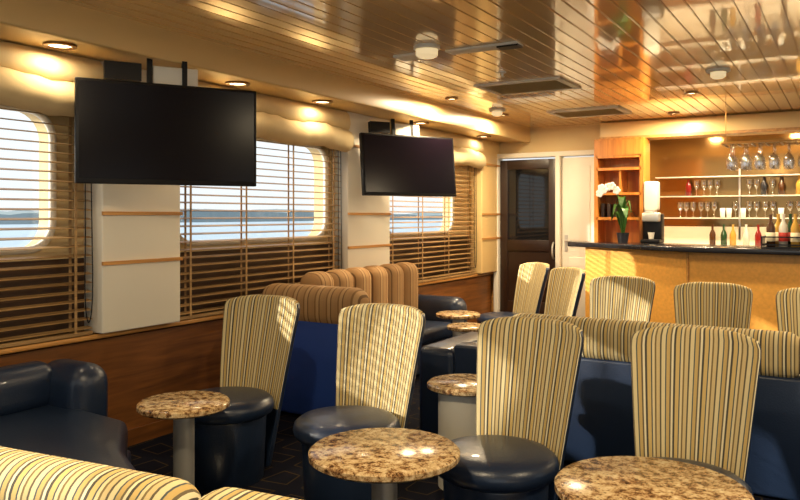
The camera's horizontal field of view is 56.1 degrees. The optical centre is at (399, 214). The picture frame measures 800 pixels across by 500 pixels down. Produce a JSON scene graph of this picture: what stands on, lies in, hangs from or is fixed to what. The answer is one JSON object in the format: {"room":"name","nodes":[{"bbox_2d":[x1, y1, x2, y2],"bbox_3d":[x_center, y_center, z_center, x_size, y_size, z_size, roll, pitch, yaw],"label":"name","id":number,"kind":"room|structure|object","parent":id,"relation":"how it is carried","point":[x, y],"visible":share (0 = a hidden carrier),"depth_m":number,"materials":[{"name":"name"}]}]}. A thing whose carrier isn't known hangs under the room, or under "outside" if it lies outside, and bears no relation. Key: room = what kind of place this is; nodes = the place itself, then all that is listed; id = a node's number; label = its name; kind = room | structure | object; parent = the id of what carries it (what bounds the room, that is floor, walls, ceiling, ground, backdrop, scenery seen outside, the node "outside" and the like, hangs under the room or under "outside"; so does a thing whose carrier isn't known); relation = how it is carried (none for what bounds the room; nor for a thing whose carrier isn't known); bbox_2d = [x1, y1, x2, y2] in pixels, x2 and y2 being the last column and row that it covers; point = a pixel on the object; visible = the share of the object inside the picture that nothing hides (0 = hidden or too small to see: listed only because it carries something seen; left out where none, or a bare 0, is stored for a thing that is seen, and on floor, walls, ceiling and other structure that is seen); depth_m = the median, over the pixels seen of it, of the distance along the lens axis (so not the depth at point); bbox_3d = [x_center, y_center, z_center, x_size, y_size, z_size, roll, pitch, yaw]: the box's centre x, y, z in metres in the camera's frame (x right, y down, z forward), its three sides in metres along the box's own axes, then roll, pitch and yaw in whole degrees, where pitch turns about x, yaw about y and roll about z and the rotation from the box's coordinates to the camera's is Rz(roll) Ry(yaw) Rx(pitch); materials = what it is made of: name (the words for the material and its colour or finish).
{"room":"ship interior","nodes":[
{"label":"ship interior","id":0,"kind":"room"},
{"bbox_2d":[84,61,182,333],"bbox_3d":[-1.688,-0.105,4.773,0.194,1.630,0.620,0,0,31],"label":"face","id":1,"kind":"object","parent":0,"point":[137,295],"depth_m":4.66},
{"bbox_2d":[0,112,468,261],"bbox_3d":[-1.964,0.160,4.618,0.120,2.600,11.900,0,0,31],"label":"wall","id":2,"kind":"structure","parent":0,"point":[61,120],"depth_m":4.50,"materials":[{"name":"beige paint"}]},
{"bbox_2d":[0,104,56,254],"bbox_3d":[-2.416,-0.200,3.729,0.044,0.842,1.552,0,0,31],"label":"frame","id":3,"kind":"object","parent":2,"relation":"attached to","point":[44,118],"visible":0.64,"depth_m":4.36,"materials":[{"name":"white paint"}]},
{"bbox_2d":[0,108,92,347],"bbox_3d":[-2.344,0.003,3.663,0.067,1.415,1.920,0,0,31],"label":"blind","id":4,"kind":"object","parent":2,"relation":"attached to","point":[70,209],"visible":0.79,"depth_m":4.26,"materials":[{"name":"brown wood"}]},
{"bbox_2d":[127,419,172,446],"bbox_3d":[-1.861,1.410,4.498,0.020,0.100,11.800,0,0,31],"label":"baseboard","id":5,"kind":"structure","parent":2,"relation":"attached to","point":[159,428],"depth_m":4.87,"materials":[{"name":"brown wood"}]},
{"bbox_2d":[0,236,469,342],"bbox_3d":[-1.933,0.490,4.542,0.012,0.460,11.800,0,0,31],"label":"panel","id":6,"kind":"object","parent":2,"relation":"attached to","point":[57,270],"depth_m":5.44,"materials":[{"name":"brown wood"}]},
{"bbox_2d":[0,275,490,429],"bbox_3d":[-1.904,1.110,4.524,0.080,0.700,11.800,0,0,31],"label":"wall panel","id":7,"kind":"object","parent":2,"relation":"attached to","point":[138,366],"visible":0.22,"depth_m":4.94,"materials":[{"name":"brown wood"}]},
{"bbox_2d":[0,272,493,354],"bbox_3d":[-1.887,0.732,4.514,0.120,0.030,11.800,0,0,31],"label":"sill","id":8,"kind":"structure","parent":2,"relation":"attached to","point":[93,336],"depth_m":4.64,"materials":[{"name":"brown wood"}]},
{"bbox_2d":[180,138,327,245],"bbox_3d":[-1.109,-0.200,5.907,0.044,0.842,1.792,0,0,31],"label":"frame","id":9,"kind":"object","parent":2,"relation":"attached to","point":[325,164],"visible":0.35,"depth_m":6.31,"materials":[{"name":"white paint"}]},
{"bbox_2d":[180,140,341,319],"bbox_3d":[-1.024,0.003,5.862,0.067,1.415,1.890,0,0,31],"label":"blind","id":10,"kind":"object","parent":2,"relation":"attached to","point":[191,241],"visible":0.56,"depth_m":5.70,"materials":[{"name":"brown wood"}]},
{"bbox_2d":[390,197,454,236],"bbox_3d":[0.231,-0.200,8.141,0.044,0.842,1.542,0,0,31],"label":"frame","id":11,"kind":"object","parent":2,"relation":"attached to","point":[452,200],"visible":0.26,"depth_m":8.46,"materials":[{"name":"white paint"}]},
{"bbox_2d":[390,165,476,282],"bbox_3d":[0.378,0.003,8.199,0.067,1.415,2.040,0,0,31],"label":"blind","id":12,"kind":"object","parent":2,"relation":"attached to","point":[464,273],"visible":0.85,"depth_m":8.27,"materials":[{"name":"brown wood"}]},
{"bbox_2d":[0,25,520,142],"bbox_3d":[-1.754,-1.000,4.434,0.630,0.160,11.900,0,0,31],"label":"ceiling soffit","id":13,"kind":"structure","parent":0,"point":[7,34],"depth_m":5.17,"materials":[{"name":"beige paint"}]},
{"bbox_2d":[332,112,391,269],"bbox_3d":[-0.350,-0.105,7.003,0.194,1.630,0.720,0,0,31],"label":"face","id":14,"kind":"object","parent":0,"point":[357,230],"depth_m":6.79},
{"bbox_2d":[60,0,799,127],"bbox_3d":[2.145,-1.090,3.028,7.450,0.020,13.900,0,0,31],"label":"ceiling","id":15,"kind":"structure","parent":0,"point":[639,57],"depth_m":4.78,"materials":[{"name":"brown wood"}]},
{"bbox_2d":[413,43,439,58],"bbox_3d":[0.171,-1.040,4.795,0.170,0.080,0.170,0,0,31],"label":"dome lamp","id":16,"kind":"object","parent":15,"relation":"attached to","point":[423,50],"depth_m":4.74,"materials":[{"name":"white glass"}]},
{"bbox_2d":[474,77,580,95],"bbox_3d":[1.070,-1.071,6.273,0.740,0.019,0.550,0,0,31],"label":"ceiling air vent","id":17,"kind":"object","parent":15,"relation":"attached to","point":[549,84],"depth_m":6.22,"materials":[{"name":"grey metal"}]},
{"bbox_2d":[547,106,631,118],"bbox_3d":[1.985,-1.071,7.858,0.740,0.019,0.550,0,0,31],"label":"ceiling air vent","id":18,"kind":"object","parent":15,"relation":"attached to","point":[614,110],"depth_m":7.79,"materials":[{"name":"grey metal"}]},
{"bbox_2d":[127,374,786,499],"bbox_3d":[1.903,1.510,3.173,8.400,0.100,14.000,0,0,31],"label":"floor","id":19,"kind":"structure","parent":0,"point":[284,476],"depth_m":4.39,"materials":[{"name":"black carpet"}]},
{"bbox_2d":[0,359,301,499],"bbox_3d":[-1.125,1.021,2.909,2.987,0.838,1.910,0,0,24],"label":"sofa","id":20,"kind":"object","parent":19,"relation":"on","point":[59,440],"visible":1,"depth_m":3.35,"materials":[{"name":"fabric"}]},
{"bbox_2d":[0,405,134,469],"bbox_3d":[-1.197,1.090,2.979,2.787,0.140,1.570,0,0,24],"label":"seat cushion","id":21,"kind":"object","parent":20,"relation":"on","point":[77,432],"depth_m":3.52,"materials":[{"name":"blue leather"}]},
{"bbox_2d":[136,391,229,485],"bbox_3d":[-1.048,1.180,3.637,0.436,0.560,0.436,0,0,31],"label":"side table","id":22,"kind":"object","parent":19,"relation":"on","point":[182,407],"visible":1,"depth_m":3.59,"materials":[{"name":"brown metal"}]},
{"bbox_2d":[195,295,299,490],"bbox_3d":[-0.930,0.975,4.267,0.536,0.970,0.739,0,0,24],"label":"lounge chair","id":23,"kind":"object","parent":19,"relation":"on","point":[234,445],"visible":0.94,"depth_m":4.30,"materials":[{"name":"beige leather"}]},
{"bbox_2d":[195,386,273,424],"bbox_3d":[-0.971,1.046,4.174,0.536,0.117,0.536,0,0,24],"label":"seat cushion","id":24,"kind":"object","parent":23,"relation":"on","point":[249,405],"depth_m":4.03,"materials":[{"name":"blue leather"}]},
{"bbox_2d":[293,303,425,499],"bbox_3d":[-0.217,0.975,3.828,0.536,0.970,0.739,0,0,28],"label":"lounge chair","id":25,"kind":"object","parent":19,"relation":"on","point":[379,344],"visible":0.62,"depth_m":3.96,"materials":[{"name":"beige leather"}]},
{"bbox_2d":[293,405,400,446],"bbox_3d":[-0.264,1.046,3.739,0.536,0.117,0.536,0,0,28],"label":"seat cushion","id":26,"kind":"object","parent":25,"relation":"on","point":[312,426],"depth_m":3.65,"materials":[{"name":"blue leather"}]},
{"bbox_2d":[262,262,466,414],"bbox_3d":[-0.084,0.950,6.412,0.980,0.980,2.470,0,0,31],"label":"sofa","id":27,"kind":"object","parent":19,"relation":"on","point":[321,296],"visible":0.48,"depth_m":5.40,"materials":[{"name":"brown fabric"}]},
{"bbox_2d":[422,320,452,344],"bbox_3d":[-0.107,1.090,6.373,0.980,0.140,2.020,0,0,31],"label":"seat cushion","id":28,"kind":"object","parent":27,"relation":"on","point":[435,331],"depth_m":6.93,"materials":[{"name":"blue leather"}]},
{"bbox_2d":[308,428,459,499],"bbox_3d":[-0.060,1.180,2.893,0.584,0.560,0.584,0,0,31],"label":"side table","id":29,"kind":"object","parent":19,"relation":"on","point":[383,458],"visible":1,"depth_m":2.82,"materials":[{"name":"brown stone"}]},
{"bbox_2d":[427,374,476,490],"bbox_3d":[0.356,1.180,4.054,0.420,0.560,0.420,0,0,31],"label":"side table","id":30,"kind":"object","parent":19,"relation":"on","point":[456,392],"visible":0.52,"depth_m":3.93,"materials":[{"name":"granite"},{"name":"grey painted metal"}]},
{"bbox_2d":[436,310,480,336],"bbox_3d":[0.523,1.170,6.742,0.400,0.580,0.400,0,0,31],"label":"side table","id":31,"kind":"object","parent":19,"relation":"on","point":[458,316],"visible":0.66,"depth_m":6.66,"materials":[{"name":"brown stone"}]},
{"bbox_2d":[447,322,480,334],"bbox_3d":[0.557,1.185,6.196,0.340,0.550,0.340,0,0,31],"label":"side table","id":32,"kind":"object","parent":19,"relation":"on","point":[462,327],"visible":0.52,"depth_m":6.12,"materials":[{"name":"brown stone"}]},
{"bbox_2d":[500,160,507,311],"bbox_3d":[1.328,0.380,9.512,0.100,2.140,0.050,0,0,31],"label":"stile","id":33,"kind":"object","parent":19,"relation":"on","point":[503,164],"visible":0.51,"depth_m":9.49,"materials":[{"name":"brown wood"}]},
{"bbox_2d":[507,240,548,251],"bbox_3d":[1.602,0.380,9.348,0.560,0.140,0.050,0,0,31],"label":"rail","id":34,"kind":"object","parent":33,"relation":"attached to","point":[512,245],"visible":1,"depth_m":9.32,"materials":[{"name":"brown wood"}]},
{"bbox_2d":[508,169,548,239],"bbox_3d":[1.605,-0.130,9.352,0.560,0.900,0.012,0,0,31],"label":"pane","id":35,"kind":"object","parent":34,"relation":"attached to","point":[528,189],"visible":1,"depth_m":9.35,"materials":[{"name":"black glass"}]},
{"bbox_2d":[507,159,548,169],"bbox_3d":[1.602,-0.630,9.348,0.560,0.120,0.050,0,0,31],"label":"rail","id":36,"kind":"object","parent":33,"relation":"attached to","point":[531,163],"visible":1,"depth_m":9.32,"materials":[{"name":"brown wood"}]},
{"bbox_2d":[438,316,583,499],"bbox_3d":[0.465,0.975,3.291,0.536,0.970,0.739,0,0,34],"label":"lounge chair","id":37,"kind":"object","parent":19,"relation":"on","point":[528,368],"visible":0.95,"depth_m":3.39,"materials":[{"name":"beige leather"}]},
{"bbox_2d":[438,435,558,493],"bbox_3d":[0.408,1.046,3.207,0.536,0.117,0.536,0,0,34],"label":"seat cushion","id":38,"kind":"object","parent":37,"relation":"on","point":[488,464],"depth_m":3.04,"materials":[{"name":"blue leather"}]},
{"bbox_2d":[477,262,549,322],"bbox_3d":[1.133,0.975,7.576,0.739,0.970,0.536,0,0,-21],"label":"lounge chair","id":39,"kind":"object","parent":19,"relation":"on","point":[532,277],"visible":0.52,"depth_m":7.66,"materials":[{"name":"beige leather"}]},
{"bbox_2d":[477,312,518,322],"bbox_3d":[1.038,1.046,7.539,0.536,0.117,0.536,0,0,-21],"label":"seat cushion","id":40,"kind":"object","parent":39,"relation":"on","point":[490,315],"depth_m":7.46,"materials":[{"name":"blue leather"}]},
{"bbox_2d":[507,300,544,313],"bbox_3d":[1.602,1.260,9.348,0.560,0.360,0.050,0,0,31],"label":"rail","id":41,"kind":"object","parent":19,"relation":"on","point":[510,304],"visible":0.2,"depth_m":9.43,"materials":[{"name":"brown wood"}]},
{"bbox_2d":[508,251,548,302],"bbox_3d":[1.605,0.760,9.352,0.560,0.660,0.020,0,0,31],"label":"panel","id":42,"kind":"object","parent":41,"relation":"on","point":[515,258],"visible":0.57,"depth_m":9.42,"materials":[{"name":"brown wood"}]},
{"bbox_2d":[549,158,554,274],"bbox_3d":[1.859,0.380,9.155,0.100,2.140,0.116,0,0,31],"label":"stile","id":43,"kind":"object","parent":41,"relation":"attached to","point":[551,161],"depth_m":9.16,"materials":[{"name":"brown wood"}]},
{"bbox_2d":[544,267,585,315],"bbox_3d":[1.316,0.975,6.871,0.739,0.970,0.536,0,0,-21],"label":"lounge chair","id":44,"kind":"object","parent":19,"relation":"on","point":[565,284],"visible":0.34,"depth_m":7.00,"materials":[{"name":"beige fabric"}]},
{"bbox_2d":[420,313,799,499],"bbox_3d":[2.627,1.025,3.808,5.408,0.850,0.785,0,0,31],"label":"sofa","id":45,"kind":"object","parent":19,"relation":"on","point":[601,424],"visible":0.32,"depth_m":4.21,"materials":[{"name":"fabric"}]},
{"bbox_2d":[594,137,649,242],"bbox_3d":[2.537,0.297,8.574,0.550,2.325,0.325,0,0,31],"label":"shelving unit","id":46,"kind":"object","parent":19,"relation":"on","point":[625,162],"visible":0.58,"depth_m":8.58,"materials":[{"name":"brown wood"}]},
{"bbox_2d":[596,137,639,140],"bbox_3d":[2.538,-0.850,8.576,0.500,0.030,0.320,0,0,31],"label":"shelf","id":47,"kind":"object","parent":46,"relation":"attached to","point":[631,138],"depth_m":8.42,"materials":[{"name":"brown wood"}]},
{"bbox_2d":[596,167,639,171],"bbox_3d":[2.538,-0.520,8.576,0.500,0.030,0.320,0,0,31],"label":"shelf","id":48,"kind":"object","parent":46,"relation":"attached to","point":[598,169],"depth_m":8.51,"materials":[{"name":"brown wood"}]},
{"bbox_2d":[596,217,639,219],"bbox_3d":[2.538,0.040,8.576,0.500,0.030,0.320,0,0,31],"label":"shelf","id":49,"kind":"object","parent":46,"relation":"attached to","point":[597,218],"depth_m":8.47,"materials":[{"name":"brown wood"}]},
{"bbox_2d":[597,154,639,159],"bbox_3d":[2.538,-0.660,8.576,0.500,0.030,0.320,0,0,31],"label":"shelf","id":50,"kind":"object","parent":46,"relation":"attached to","point":[599,156],"depth_m":8.50,"materials":[{"name":"brown wood"}]},
{"bbox_2d":[599,192,639,195],"bbox_3d":[2.538,-0.240,8.576,0.500,0.030,0.320,0,0,31],"label":"shelf","id":51,"kind":"object","parent":46,"relation":"attached to","point":[608,193],"depth_m":8.45,"materials":[{"name":"brown wood"}]},
{"bbox_2d":[644,181,659,211],"bbox_3d":[2.771,-0.200,8.273,0.150,0.340,0.200,0,0,31],"label":"wall dispenser","id":52,"kind":"object","parent":46,"relation":"attached to","point":[651,188],"visible":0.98,"depth_m":8.24,"materials":[{"name":"white paint"}]},
{"bbox_2d":[590,276,655,321],"bbox_3d":[1.611,0.975,5.743,0.536,0.970,0.739,0,0,37],"label":"lounge chair","id":53,"kind":"object","parent":19,"relation":"on","point":[611,297],"visible":0.3,"depth_m":5.96,"materials":[{"name":"beige fabric"}]},
{"bbox_2d":[554,456,754,499],"bbox_3d":[0.845,1.185,2.525,0.636,0.550,0.636,0,0,31],"label":"side table","id":54,"kind":"object","parent":19,"relation":"on","point":[609,477],"visible":1,"depth_m":2.57,"materials":[{"name":"brown stone"}]},
{"bbox_2d":[568,241,799,330],"bbox_3d":[4.292,0.882,6.627,6.157,1.155,0.902,0,0,37],"label":"bar counter","id":55,"kind":"object","parent":19,"relation":"on","point":[766,272],"depth_m":7.27,"materials":[{"name":"wood"}]},
{"bbox_2d":[596,182,636,242],"bbox_3d":[2.374,-0.029,8.207,0.396,0.665,0.209,0,0,43],"label":"potted orchid","id":56,"kind":"object","parent":55,"relation":"on","point":[622,214],"visible":1,"depth_m":8.15,"materials":[{"name":"green plant"}]},
{"bbox_2d":[640,212,663,242],"bbox_3d":[2.743,0.138,8.150,0.200,0.330,0.260,0,0,31],"label":"coffee machine","id":57,"kind":"object","parent":55,"relation":"on","point":[653,222],"visible":1,"depth_m":8.09,"materials":[{"name":"black plastic"}]},
{"bbox_2d":[648,232,654,238],"bbox_3d":[2.713,0.223,8.098,0.072,0.070,0.071,0,0,31],"label":"cup","id":58,"kind":"object","parent":57,"relation":"on","point":[651,235],"depth_m":8.08,"materials":[{"name":"white ceramic"}]},
{"bbox_2d":[761,214,799,248],"bbox_3d":[3.738,0.147,6.737,0.872,0.315,0.310,0,0,31],"label":"liquor bottles","id":59,"kind":"object","parent":55,"relation":"on","point":[781,235],"visible":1,"depth_m":6.82,"materials":[{"name":"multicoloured glass"}]},
{"bbox_2d":[761,236,799,248],"bbox_3d":[3.738,0.249,6.737,0.872,0.111,0.310,0,0,31],"label":"tray","id":60,"kind":"object","parent":55,"relation":"on","point":[768,242],"depth_m":6.80,"materials":[{"name":"silver metal"}]},
{"bbox_2d":[630,326,761,496],"bbox_3d":[1.122,0.975,2.979,0.536,0.970,0.739,0,0,31],"label":"lounge chair","id":61,"kind":"object","parent":19,"relation":"on","point":[694,389],"visible":0.77,"depth_m":3.17,"materials":[{"name":"beige fabric"}]},
{"bbox_2d":[653,457,753,496],"bbox_3d":[1.070,1.046,2.892,0.536,0.117,0.536,0,0,31],"label":"seat cushion","id":62,"kind":"object","parent":61,"relation":"on","point":[735,468],"depth_m":3.01,"materials":[{"name":"blue leather"}]},
{"bbox_2d":[673,282,752,328],"bbox_3d":[2.126,0.975,5.153,0.536,0.970,0.739,0,0,27],"label":"lounge chair","id":63,"kind":"object","parent":19,"relation":"on","point":[718,304],"visible":0.27,"depth_m":5.39,"materials":[{"name":"beige fabric"}]},
{"bbox_2d":[655,168,799,245],"bbox_3d":[5.895,0.435,8.271,6.000,2.050,0.530,0,0,31],"label":"bar","id":64,"kind":"object","parent":19,"relation":"on","point":[723,235],"visible":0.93,"depth_m":9.51,"materials":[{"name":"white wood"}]},
{"bbox_2d":[685,179,691,195],"bbox_3d":[3.751,-0.359,9.750,0.076,0.225,0.074,0,0,31],"label":"bottle","id":65,"kind":"object","parent":64,"relation":"on","point":[688,188],"depth_m":9.72,"materials":[{"name":"red glass"}]},
{"bbox_2d":[655,174,799,178],"bbox_3d":[5.985,-0.490,8.421,6.000,0.012,0.180,0,0,31],"label":"glass shelf","id":66,"kind":"object","parent":64,"relation":"attached to","point":[781,175],"depth_m":9.43,"materials":[{"name":"glass"}]},
{"bbox_2d":[660,195,799,196],"bbox_3d":[5.985,-0.240,8.421,6.000,0.012,0.180,0,0,31],"label":"glass shelf","id":67,"kind":"object","parent":64,"relation":"attached to","point":[686,195],"depth_m":9.49,"materials":[{"name":"glass"}]},
{"bbox_2d":[664,218,799,218],"bbox_3d":[5.985,0.040,8.421,6.000,0.012,0.180,0,0,31],"label":"glass shelf","id":68,"kind":"object","parent":64,"relation":"attached to","point":[664,218],"depth_m":9.46,"materials":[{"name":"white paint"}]},
{"bbox_2d":[796,176,799,194],"bbox_3d":[4.842,-0.359,9.095,0.076,0.225,0.074,0,0,31],"label":"bottle","id":69,"kind":"object","parent":64,"relation":"on","point":[798,182],"depth_m":9.08,"materials":[{"name":"yellow glass"}]},
{"bbox_2d":[776,287,799,337],"bbox_3d":[2.648,0.975,4.745,0.536,0.970,0.739,0,0,31],"label":"lounge chair","id":70,"kind":"object","parent":19,"relation":"on","point":[787,300],"visible":0.27,"depth_m":5.04,"materials":[{"name":"beige fabric"}]},
{"bbox_3d":[2.373,0.370,8.873,0.060,2.180,0.160,0,0,31],"label":"door frame","id":71,"kind":"structure","parent":19,"relation":"on","visible":0},
{"bbox_2d":[562,156,593,266],"bbox_3d":[2.164,0.380,9.011,0.430,2.150,0.050,0,0,31],"label":"leaf","id":72,"kind":"object","parent":71,"relation":"attached to","point":[579,252],"visible":0.35,"depth_m":9.06,"materials":[{"name":"white paint"}]},
{"bbox_2d":[565,235,567,250],"bbox_3d":[2.011,0.340,9.067,0.040,0.200,0.010,0,0,31],"label":"lock plate","id":73,"kind":"object","parent":72,"relation":"attached to","point":[566,236],"visible":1,"depth_m":9.06,"materials":[{"name":"silver metal"}]},
{"bbox_2d":[569,257,584,316],"bbox_3d":[2.149,0.910,8.987,0.260,0.800,0.012,0,0,31],"label":"door panel","id":74,"kind":"object","parent":72,"relation":"attached to","point":[577,262],"visible":0.25,"depth_m":8.97,"materials":[{"name":"white paint"}]},
{"bbox_2d":[569,165,589,240],"bbox_3d":[2.149,-0.140,8.987,0.260,0.900,0.012,0,0,31],"label":"door panel","id":75,"kind":"object","parent":72,"relation":"attached to","point":[579,176],"visible":1,"depth_m":8.98,"materials":[{"name":"white paint"}]},
{"bbox_2d":[469,139,499,273],"bbox_3d":[1.062,-0.105,9.357,0.194,1.630,0.550,0,0,31],"label":"face","id":76,"kind":"object","parent":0,"point":[486,177],"depth_m":9.17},
{"bbox_2d":[498,71,505,76],"bbox_3d":[0.771,-1.060,5.660,0.060,0.040,0.060,0,0,31],"label":"sprinkler","id":77,"kind":"object","parent":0,"point":[500,72],"depth_m":5.64,"materials":[{"name":"silver metal"}]},
{"bbox_2d":[489,124,599,311],"bbox_3d":[1.749,0.190,9.330,1.600,2.540,0.120,0,0,31],"label":"wall","id":78,"kind":"structure","parent":0,"point":[576,137],"depth_m":9.17,"materials":[{"name":"beige paint"}]},
{"bbox_2d":[494,158,502,311],"bbox_3d":[1.250,0.370,9.547,0.060,2.180,0.160,0,0,31],"label":"door frame","id":79,"kind":"structure","parent":78,"relation":"attached to","point":[496,273],"depth_m":9.48,"materials":[{"name":"white paint"}]},
{"bbox_2d":[497,150,593,158],"bbox_3d":[1.811,-0.740,9.210,1.370,0.060,0.160,0,0,31],"label":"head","id":80,"kind":"object","parent":78,"relation":"attached to","point":[577,152],"visible":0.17,"depth_m":9.14},
{"bbox_2d":[555,156,563,267],"bbox_3d":[1.944,0.370,9.131,0.060,2.180,0.160,0,0,31],"label":"door frame","id":81,"kind":"structure","parent":78,"relation":"attached to","point":[558,159],"depth_m":9.07,"materials":[{"name":"white paint"}]},
{"bbox_2d":[600,111,799,139],"bbox_3d":[5.191,-0.970,7.195,6.500,0.200,0.300,0,0,31],"label":"wall","id":82,"kind":"structure","parent":0,"point":[786,119],"depth_m":8.16,"materials":[{"name":"beige paint"}]},
{"bbox_2d":[599,127,799,138],"bbox_3d":[5.109,-0.885,7.058,6.500,0.030,0.030,0,0,31],"label":"trim header","id":83,"kind":"object","parent":82,"relation":"attached to","point":[787,128],"visible":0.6,"depth_m":8.10,"materials":[{"name":"brown wood"}]},
{"bbox_2d":[650,133,799,226],"bbox_3d":[6.019,0.190,8.575,7.000,2.540,0.100,0,0,31],"label":"wall","id":84,"kind":"structure","parent":0,"point":[687,157],"depth_m":9.64,"materials":[{"name":"brown paint"}]},
{"bbox_3d":[1.903,-1.155,3.173,8.400,0.100,14.000,0,0,31],"label":"ceiling","id":85,"kind":"structure","parent":0,"visible":0},
{"bbox_2d":[0,41,102,116],"bbox_3d":[-2.264,-0.734,3.603,0.110,0.362,1.950,0,0,31],"label":"shade valance","id":86,"kind":"object","parent":85,"relation":"hanging from","point":[31,78],"visible":0.77,"depth_m":4.08,"materials":[{"name":"fabric"}]},
{"bbox_2d":[42,41,76,49],"bbox_3d":[-1.837,-0.913,4.052,0.173,0.014,0.173,0,0,31],"label":"recessed light","id":87,"kind":"object","parent":85,"relation":"in","point":[57,45],"visible":1,"depth_m":4.04,"materials":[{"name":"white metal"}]},
{"bbox_2d":[74,58,255,186],"bbox_3d":[-1.357,-0.545,4.397,1.020,0.741,0.146,0,0,-28],"label":"television","id":88,"kind":"object","parent":85,"relation":"attached to","point":[165,129],"visible":0.98,"depth_m":4.32,"materials":[{"name":"black plastic"}]},
{"bbox_2d":[225,81,249,86],"bbox_3d":[-1.132,-0.913,5.227,0.173,0.014,0.173,0,0,31],"label":"recessed light","id":89,"kind":"object","parent":85,"relation":"in","point":[228,83],"visible":1,"depth_m":5.21,"materials":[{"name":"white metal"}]},
{"bbox_2d":[0,0,529,142],"bbox_3d":[-1.458,-0.995,4.256,0.060,0.190,11.900,0,0,31],"label":"trim soffit lip","id":90,"kind":"object","parent":85,"relation":"attached to","point":[59,19],"visible":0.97,"depth_m":4.69,"materials":[{"name":"beige paint"}]},
{"bbox_2d":[198,81,353,151],"bbox_3d":[-0.945,-0.734,5.803,0.110,0.363,1.920,0,0,31],"label":"shade valance","id":91,"kind":"object","parent":85,"relation":"hanging from","point":[285,121],"visible":0.59,"depth_m":6.00,"materials":[{"name":"fabric"}]},
{"bbox_2d":[312,100,332,103],"bbox_3d":[-0.628,-0.913,6.068,0.173,0.014,0.173,0,0,31],"label":"recessed light","id":92,"kind":"object","parent":85,"relation":"in","point":[313,101],"visible":1,"depth_m":6.04,"materials":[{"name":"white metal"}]},
{"bbox_2d":[359,119,455,196],"bbox_3d":[0.057,-0.532,6.947,0.985,0.721,0.214,0,0,-30],"label":"television","id":93,"kind":"object","parent":85,"relation":"hanging from","point":[402,162],"visible":1,"depth_m":6.87,"materials":[{"name":"black plastic"}]},
{"bbox_2d":[393,52,436,60],"bbox_3d":[0.103,-1.072,5.069,0.260,0.016,0.160,0,0,31],"label":"plate","id":94,"kind":"object","parent":85,"relation":"attached to","point":[409,56],"visible":0.63,"depth_m":5.07,"materials":[{"name":"white paint"}]},
{"bbox_2d":[413,121,428,124],"bbox_3d":[0.205,-0.913,7.457,0.173,0.014,0.173,0,0,31],"label":"recessed light","id":95,"kind":"object","parent":85,"relation":"in","point":[417,122],"visible":0.94,"depth_m":7.43,"materials":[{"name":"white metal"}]},
{"bbox_2d":[390,121,485,168],"bbox_3d":[0.457,-0.734,8.139,0.110,0.362,2.070,0,0,31],"label":"shade valance","id":96,"kind":"object","parent":85,"relation":"attached to","point":[468,151],"visible":0.44,"depth_m":8.55,"materials":[{"name":"fabric"}]},
{"bbox_2d":[445,97,457,100],"bbox_3d":[0.480,-1.073,6.942,0.122,0.014,0.122,0,0,31],"label":"recessed light","id":97,"kind":"object","parent":85,"relation":"in","point":[448,98],"visible":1,"depth_m":6.91,"materials":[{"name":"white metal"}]},
{"bbox_2d":[476,135,490,137],"bbox_3d":[0.977,-0.913,8.743,0.173,0.014,0.173,0,0,31],"label":"recessed light","id":98,"kind":"object","parent":85,"relation":"in","point":[479,136],"visible":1,"depth_m":8.68,"materials":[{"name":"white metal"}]},
{"bbox_2d":[445,41,522,54],"bbox_3d":[0.536,-1.067,4.821,0.500,0.026,0.120,0,0,31],"label":"plate","id":99,"kind":"object","parent":85,"relation":"attached to","point":[488,47],"depth_m":4.78,"materials":[{"name":"white paint"}]},
{"bbox_2d":[489,108,504,115],"bbox_3d":[0.994,-1.046,7.683,0.170,0.068,0.170,0,0,31],"label":"smoke detector","id":100,"kind":"object","parent":85,"relation":"attached to","point":[497,111],"visible":1,"depth_m":7.63,"materials":[{"name":"white paint"}]},
{"bbox_2d":[668,112,679,114],"bbox_3d":[2.898,-1.073,7.941,0.122,0.014,0.122,0,0,31],"label":"recessed light","id":101,"kind":"object","parent":85,"relation":"in","point":[671,113],"visible":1,"depth_m":7.90,"materials":[{"name":"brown metal"}]},
{"bbox_2d":[684,92,698,94],"bbox_3d":[2.572,-1.073,6.620,0.122,0.014,0.122,0,0,31],"label":"recessed light","id":102,"kind":"object","parent":85,"relation":"in","point":[685,93],"visible":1,"depth_m":6.59,"materials":[{"name":"brown metal"}]},
{"bbox_2d":[706,68,730,78],"bbox_3d":[2.366,-1.046,5.577,0.170,0.068,0.170,0,0,31],"label":"dome lamp","id":103,"kind":"object","parent":85,"relation":"attached to","point":[715,73],"visible":1,"depth_m":5.53,"materials":[{"name":"white glass"}]},
{"bbox_2d":[721,100,799,147],"bbox_3d":[3.770,-0.750,6.624,1.690,0.659,0.360,0,0,31],"label":"glass rack","id":104,"kind":"object","parent":85,"relation":"hanging from","point":[781,141],"visible":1,"depth_m":6.88,"materials":[{"name":"brown metal"}]},
{"label":"outside","id":105,"kind":"structure","parent":0,"visible":0},
{"bbox_2d":[0,209,442,223],"bbox_3d":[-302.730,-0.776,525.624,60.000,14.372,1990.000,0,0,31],"label":"shoreline","id":106,"kind":"structure","parent":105,"point":[17,213],"depth_m":712.52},
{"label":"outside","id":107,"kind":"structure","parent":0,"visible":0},
{"bbox_2d":[0,219,442,247],"bbox_3d":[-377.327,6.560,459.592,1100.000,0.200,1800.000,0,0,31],"label":"sea water","id":108,"kind":"structure","parent":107,"point":[4,233],"depth_m":334.11,"materials":[{"name":"blue liquid"}]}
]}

